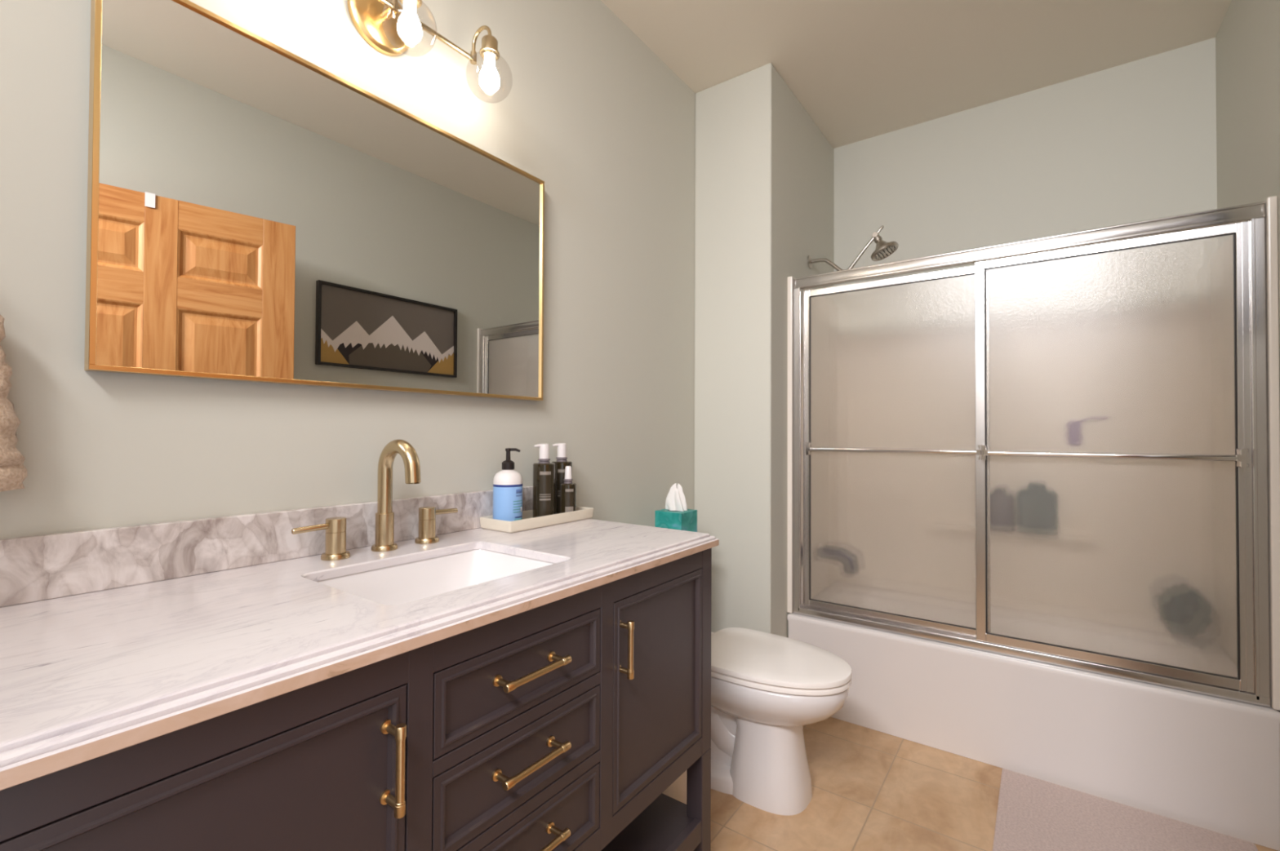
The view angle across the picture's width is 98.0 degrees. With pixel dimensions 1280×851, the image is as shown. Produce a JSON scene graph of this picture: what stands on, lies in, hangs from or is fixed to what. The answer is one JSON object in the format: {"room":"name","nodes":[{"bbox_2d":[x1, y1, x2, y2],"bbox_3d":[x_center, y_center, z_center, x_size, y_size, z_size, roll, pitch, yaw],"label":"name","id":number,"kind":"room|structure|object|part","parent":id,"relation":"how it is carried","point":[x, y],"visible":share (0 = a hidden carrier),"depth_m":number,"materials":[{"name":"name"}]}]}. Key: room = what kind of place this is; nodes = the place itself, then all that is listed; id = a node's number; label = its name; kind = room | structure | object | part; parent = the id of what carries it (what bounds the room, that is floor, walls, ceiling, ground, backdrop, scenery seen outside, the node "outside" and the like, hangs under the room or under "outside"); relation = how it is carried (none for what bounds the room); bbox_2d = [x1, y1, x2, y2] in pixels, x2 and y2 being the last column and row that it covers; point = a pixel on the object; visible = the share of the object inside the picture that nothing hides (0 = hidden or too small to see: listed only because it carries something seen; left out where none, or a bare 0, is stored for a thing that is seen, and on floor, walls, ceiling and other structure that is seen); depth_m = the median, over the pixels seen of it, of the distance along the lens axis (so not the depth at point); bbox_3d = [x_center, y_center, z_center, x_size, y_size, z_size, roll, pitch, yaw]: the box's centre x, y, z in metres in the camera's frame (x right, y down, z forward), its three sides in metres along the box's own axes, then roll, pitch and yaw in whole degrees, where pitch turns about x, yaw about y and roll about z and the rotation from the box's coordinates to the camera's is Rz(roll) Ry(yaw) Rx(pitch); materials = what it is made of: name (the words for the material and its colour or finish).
{"room":"bathroom","nodes":[
{"label":"bathroom","id":0,"kind":"room"},
{"bbox_2d":[0,0,695,538],"bbox_3d":[-0.436,-0.134,1.570,0.100,2.663,4.005,0,-1,36],"label":"wall","id":1,"kind":"structure","parent":0,"point":[581,105],"depth_m":1.35,"materials":[{"name":"grey paint"}]},
{"bbox_2d":[0,485,533,607],"bbox_3d":[-0.618,0.218,1.211,0.019,0.096,1.256,0,-1,36],"label":"backsplash","id":2,"kind":"structure","parent":1,"relation":"attached to","point":[41,567],"depth_m":0.97,"materials":[{"name":"stone"}]},
{"bbox_2d":[84,0,544,400],"bbox_3d":[-0.578,-0.405,1.262,0.030,0.649,0.964,0,-1,36],"label":"wall mirror","id":3,"kind":"object","parent":1,"relation":"attached to","point":[256,212],"visible":1,"depth_m":1.09,"materials":[{"name":"gold metal"}]},
{"bbox_2d":[346,0,499,93],"bbox_3d":[-0.523,-0.898,1.212,0.182,0.195,0.537,0,-1,36],"label":"vanity light","id":4,"kind":"object","parent":1,"relation":"attached to","point":[389,28],"visible":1,"depth_m":1.25,"materials":[{"name":"gold metal"}]},
{"bbox_3d":[-0.519,-0.955,1.212,0.074,0.079,0.016,0,-1,36],"label":"arm","id":5,"kind":"part","parent":4,"relation":"part of","materials":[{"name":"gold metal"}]},
{"bbox_2d":[396,0,422,44],"bbox_3d":[-0.493,-0.875,1.192,0.110,0.149,0.110,0,-1,36],"label":"bulb","id":6,"kind":"object","parent":4,"relation":"attached to","point":[409,26],"depth_m":1.18,"materials":[{"name":"white glass"}]},
{"bbox_3d":[-0.395,-0.952,1.384,0.074,0.079,0.016,0,-1,36],"label":"arm","id":7,"kind":"part","parent":4,"relation":"part of","materials":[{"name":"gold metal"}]},
{"bbox_2d":[479,35,499,93],"bbox_3d":[-0.368,-0.872,1.364,0.110,0.149,0.110,0,-1,36],"label":"bulb","id":8,"kind":"object","parent":4,"relation":"attached to","point":[489,79],"depth_m":1.35,"materials":[{"name":"white glass"}]},
{"bbox_3d":[-0.949,-0.211,0.710,0.074,0.040,0.040,0,-1,36],"label":"towel hook","id":9,"kind":"object","parent":1,"relation":"attached to","visible":0},
{"bbox_2d":[0,314,27,492],"bbox_3d":[-0.938,-0.064,0.696,0.076,0.309,0.237,0,-1,36],"label":"hand towel","id":10,"kind":"object","parent":9,"relation":"hanging from","point":[13,473],"visible":1,"depth_m":0.76,"materials":[{"name":"beige fabric"}]},
{"bbox_2d":[693,62,833,637],"bbox_3d":[0.618,-0.139,2.644,0.350,2.613,0.829,0,-1,36],"label":"wall partition","id":11,"kind":"structure","parent":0,"point":[764,183],"depth_m":2.31,"materials":[{"name":"grey paint"}]},
{"bbox_2d":[807,226,898,271],"bbox_3d":[0.941,-0.763,2.471,0.380,0.195,0.116,0,-1,36],"label":"shower head","id":12,"kind":"object","parent":11,"relation":"attached to","point":[883,249],"visible":0.93,"depth_m":2.40},
{"bbox_3d":[0.854,-0.722,2.533,0.158,0.091,0.017,0,-1,36],"label":"wall arm","id":13,"kind":"part","parent":12,"relation":"part of","materials":[{"name":"silver metal"}]},
{"bbox_3d":[0.977,-0.763,2.444,0.174,0.195,0.032,0,-1,36],"label":"extension arm","id":14,"kind":"part","parent":12,"relation":"part of","materials":[{"name":"silver metal"}]},
{"bbox_2d":[600,0,1231,148],"bbox_3d":[0.321,-1.509,1.046,1.951,0.080,3.805,0,-1,36],"label":"ceiling","id":15,"kind":"structure","parent":0,"point":[860,69],"depth_m":2.11,"materials":[{"name":"beige paint"}]},
{"bbox_2d":[710,717,1278,850],"bbox_3d":[0.309,1.169,1.010,1.751,0.050,3.805,0,-1,36],"label":"floor","id":16,"kind":"structure","parent":0,"point":[873,790],"depth_m":1.70,"materials":[{"name":"tile"}]},
{"bbox_2d":[0,547,711,850],"bbox_3d":[-0.384,0.718,1.041,0.551,0.845,1.256,0,-1,36],"label":"vanity cabinet","id":17,"kind":"object","parent":16,"relation":"on","point":[565,724],"visible":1,"depth_m":0.81,"materials":[{"name":"grey paint"}]},
{"bbox_3d":[-0.425,0.547,0.587,0.020,0.412,0.373,0,-1,36],"label":"door","id":18,"kind":"part","parent":17,"relation":"part of","materials":[{"name":"grey paint"}]},
{"bbox_2d":[0,519,719,791],"bbox_3d":[-0.396,0.280,1.057,0.558,0.030,1.268,0,-1,36],"label":"countertop","id":19,"kind":"structure","parent":17,"relation":"on","point":[84,677],"depth_m":0.71,"materials":[{"name":"white stone"}]},
{"bbox_2d":[291,439,457,560],"bbox_3d":[-0.510,0.147,1.171,0.146,0.237,0.364,0,-1,36],"label":"faucet","id":20,"kind":"object","parent":19,"relation":"on","point":[335,527],"visible":1,"depth_m":1.18,"materials":[{"name":"gold metal"}]},
{"bbox_3d":[-0.635,0.199,1.077,0.012,0.014,0.068,0,-1,36],"label":"lever","id":21,"kind":"part","parent":20,"relation":"part of","materials":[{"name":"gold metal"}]},
{"bbox_3d":[-0.609,0.225,1.114,0.052,0.079,0.052,0,-1,36],"label":"handle","id":22,"kind":"part","parent":20,"relation":"part of","materials":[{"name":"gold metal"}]},
{"bbox_3d":[-0.510,0.147,1.171,0.146,0.237,0.052,0,-1,36],"label":"spout","id":23,"kind":"part","parent":20,"relation":"part of","materials":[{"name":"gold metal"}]},
{"bbox_3d":[-0.489,0.228,1.280,0.052,0.079,0.052,0,-1,36],"label":"handle","id":24,"kind":"part","parent":20,"relation":"part of","materials":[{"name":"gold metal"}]},
{"bbox_3d":[-0.462,0.203,1.317,0.012,0.014,0.068,0,-1,36],"label":"lever","id":25,"kind":"part","parent":20,"relation":"part of","materials":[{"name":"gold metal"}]},
{"bbox_2d":[315,549,555,605],"bbox_3d":[-0.368,0.348,1.050,0.339,0.132,0.429,0,-1,36],"label":"sink","id":26,"kind":"object","parent":19,"relation":"in","point":[402,584],"visible":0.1,"depth_m":1.18,"materials":[{"name":"white ceramic"}]},
{"bbox_2d":[480,506,593,533],"bbox_3d":[-0.278,0.257,1.551,0.122,0.030,0.322,0,-1,36],"label":"tray","id":27,"kind":"object","parent":19,"relation":"on","point":[527,522],"visible":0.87,"depth_m":1.47,"materials":[{"name":"beige ceramic"}]},
{"bbox_2d":[493,448,522,521],"bbox_3d":[-0.348,0.162,1.470,0.076,0.205,0.076,0,-1,36],"label":"soap bottle","id":28,"kind":"object","parent":27,"relation":"on","point":[508,482],"visible":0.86,"depth_m":1.44,"materials":[{"name":"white plastic"}]},
{"bbox_2d":[515,488,522,493],"bbox_3d":[-0.315,0.172,1.454,0.002,0.011,0.025,0,-1,25],"label":"print","id":29,"kind":"object","parent":28,"relation":"on","point":[517,491],"depth_m":1.45,"materials":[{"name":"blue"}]},
{"bbox_2d":[532,444,555,518],"bbox_3d":[-0.270,0.159,1.565,0.062,0.214,0.062,0,-1,36],"label":"pump bottle","id":30,"kind":"object","parent":27,"relation":"on","point":[544,471],"visible":0.85,"depth_m":1.54,"materials":[{"name":"brown plastic"}]},
{"bbox_2d":[551,443,572,514],"bbox_3d":[-0.234,0.160,1.663,0.062,0.214,0.062,0,-1,36],"label":"pump bottle","id":31,"kind":"object","parent":27,"relation":"on","point":[562,462],"visible":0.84,"depth_m":1.63,"materials":[{"name":"brown plastic"}]},
{"bbox_2d":[560,466,576,513],"bbox_3d":[-0.207,0.192,1.607,0.046,0.150,0.046,0,-1,36],"label":"pump bottle","id":32,"kind":"object","parent":27,"relation":"on","point":[567,489],"visible":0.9,"depth_m":1.59,"materials":[{"name":"brown plastic"}]},
{"bbox_2d":[654,483,697,532],"bbox_3d":[0.132,0.321,2.020,0.112,0.224,0.112,0,-1,36],"label":"tissue box","id":33,"kind":"object","parent":19,"relation":"on","point":[676,515],"visible":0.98,"depth_m":2.00,"materials":[{"name":"teal cardboard"}]},
{"bbox_3d":[-0.312,0.434,0.708,0.041,0.112,0.017,0,-1,36],"label":"handle","id":34,"kind":"part","parent":17,"relation":"part of","materials":[{"name":"gold metal"}]},
{"bbox_3d":[-0.186,0.551,0.916,0.020,0.121,0.356,0,-1,36],"label":"drawer","id":35,"kind":"part","parent":17,"relation":"part of","materials":[{"name":"grey paint"}]},
{"bbox_3d":[-0.186,0.405,0.918,0.020,0.118,0.356,0,-1,36],"label":"drawer","id":36,"kind":"part","parent":17,"relation":"part of","materials":[{"name":"grey paint"}]},
{"bbox_3d":[-0.173,0.543,0.900,0.041,0.017,0.139,0,-1,36],"label":"handle","id":37,"kind":"part","parent":17,"relation":"part of","materials":[{"name":"gold metal"}]},
{"bbox_3d":[-0.172,0.397,0.902,0.041,0.017,0.139,0,-1,36],"label":"handle","id":38,"kind":"part","parent":17,"relation":"part of","materials":[{"name":"gold metal"}]},
{"bbox_3d":[-0.187,0.698,0.914,0.020,0.121,0.356,0,-1,36],"label":"drawer","id":39,"kind":"part","parent":17,"relation":"part of","materials":[{"name":"grey paint"}]},
{"bbox_3d":[-0.174,0.690,0.898,0.041,0.017,0.139,0,-1,36],"label":"handle","id":40,"kind":"part","parent":17,"relation":"part of","materials":[{"name":"gold metal"}]},
{"bbox_3d":[-0.029,0.440,1.099,0.041,0.111,0.017,0,-1,36],"label":"handle","id":41,"kind":"part","parent":17,"relation":"part of","materials":[{"name":"gold metal"}]},
{"bbox_2d":[600,793,701,850],"bbox_3d":[-0.397,0.991,1.046,0.510,0.051,1.244,0,-1,36],"label":"shelf","id":42,"kind":"object","parent":17,"relation":"attached to","point":[667,824],"depth_m":1.35,"materials":[{"name":"grey paint"}]},
{"bbox_3d":[0.044,0.558,1.236,0.020,0.412,0.349,0,-1,36],"label":"door","id":43,"kind":"part","parent":17,"relation":"part of","materials":[{"name":"grey paint"}]},
{"bbox_3d":[0.147,0.981,1.400,0.045,0.335,0.045,0,-1,36],"label":"leg","id":44,"kind":"part","parent":17,"relation":"part of","materials":[{"name":"grey paint"}]},
{"bbox_2d":[711,627,852,815],"bbox_3d":[0.311,0.794,1.850,0.751,0.723,0.378,0,-1,36],"label":"toilet","id":45,"kind":"object","parent":16,"relation":"on","point":[765,686],"visible":0.58,"depth_m":1.68,"materials":[{"name":"white ceramic"}]},
{"bbox_3d":[0.422,0.758,1.771,0.477,0.017,0.366,0,-1,36],"label":"seat","id":46,"kind":"part","parent":45,"relation":"part of","materials":[{"name":"white plastic"}]},
{"bbox_3d":[0.418,0.738,1.774,0.488,0.019,0.368,0,-1,36],"label":"lid","id":47,"kind":"part","parent":45,"relation":"part of","materials":[{"name":"white plastic"}]},
{"bbox_2d":[786,612,1279,850],"bbox_3d":[1.371,0.975,2.183,1.395,0.376,0.660,0,-1,36],"label":"bathtub","id":48,"kind":"object","parent":16,"relation":"on","point":[1212,763],"visible":0.56,"depth_m":1.77,"materials":[{"name":"white ceramic"}]},
{"bbox_2d":[786,195,1279,711],"bbox_3d":[1.377,0.079,2.199,1.400,1.414,0.654,0,-1,36],"label":"tub surround","id":49,"kind":"object","parent":48,"relation":"on","point":[1271,202],"visible":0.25,"depth_m":1.54,"materials":[{"name":"beige plastic"}]},
{"bbox_3d":[0.819,0.082,2.602,0.022,1.414,0.654,0,-1,36],"label":"panel","id":50,"kind":"part","parent":49,"relation":"part of","materials":[{"name":"beige plastic"}]},
{"bbox_2d":[793,201,1270,707],"bbox_3d":[1.198,0.079,1.948,1.356,1.406,0.086,0,-1,36],"label":"shower door","id":51,"kind":"structure","parent":49,"relation":"attached to","point":[1052,450],"depth_m":1.84,"materials":[{"name":"glass"}]},
{"bbox_3d":[0.962,0.092,2.157,0.668,1.328,0.014,0,-1,36],"label":"sliding panel","id":52,"kind":"part","parent":51,"relation":"part of","materials":[{"name":"glass"}]},
{"bbox_3d":[0.963,0.091,2.158,0.614,1.268,0.005,0,-1,36],"label":"obscured glass","id":53,"kind":"part","parent":51,"relation":"part of","materials":[{"name":"clear glass"}]},
{"bbox_3d":[1.459,0.086,1.772,0.612,1.273,0.005,0,-1,36],"label":"obscured glass","id":54,"kind":"part","parent":51,"relation":"part of","materials":[{"name":"clear glass"}]},
{"bbox_3d":[1.459,0.087,1.771,0.674,1.333,0.014,0,-1,36],"label":"sliding panel","id":55,"kind":"part","parent":51,"relation":"part of","materials":[{"name":"glass"}]},
{"bbox_3d":[1.937,0.076,1.794,0.020,1.414,0.654,0,-1,36],"label":"panel","id":56,"kind":"part","parent":49,"relation":"part of","materials":[{"name":"beige plastic"}]},
{"bbox_2d":[992,768,1257,850],"bbox_3d":[1.290,1.148,1.475,0.582,0.012,0.548,0,-1,36],"label":"bath mat","id":57,"kind":"object","parent":16,"relation":"on","point":[1033,815],"visible":1,"depth_m":1.58,"materials":[{"name":"fabric"}]},
{"bbox_2d":[833,37,1217,286],"bbox_3d":[1.498,-0.111,2.581,1.851,2.663,0.100,0,-1,36],"label":"wall","id":58,"kind":"structure","parent":0,"point":[1134,141],"depth_m":2.38,"materials":[{"name":"grey paint"}]},
{"bbox_2d":[1215,0,1279,711],"bbox_3d":[1.065,-0.141,0.486,0.100,2.663,3.805,0,-1,36],"label":"wall","id":59,"kind":"structure","parent":0,"point":[1247,38],"depth_m":1.74,"materials":[{"name":"grey paint"}]}
]}

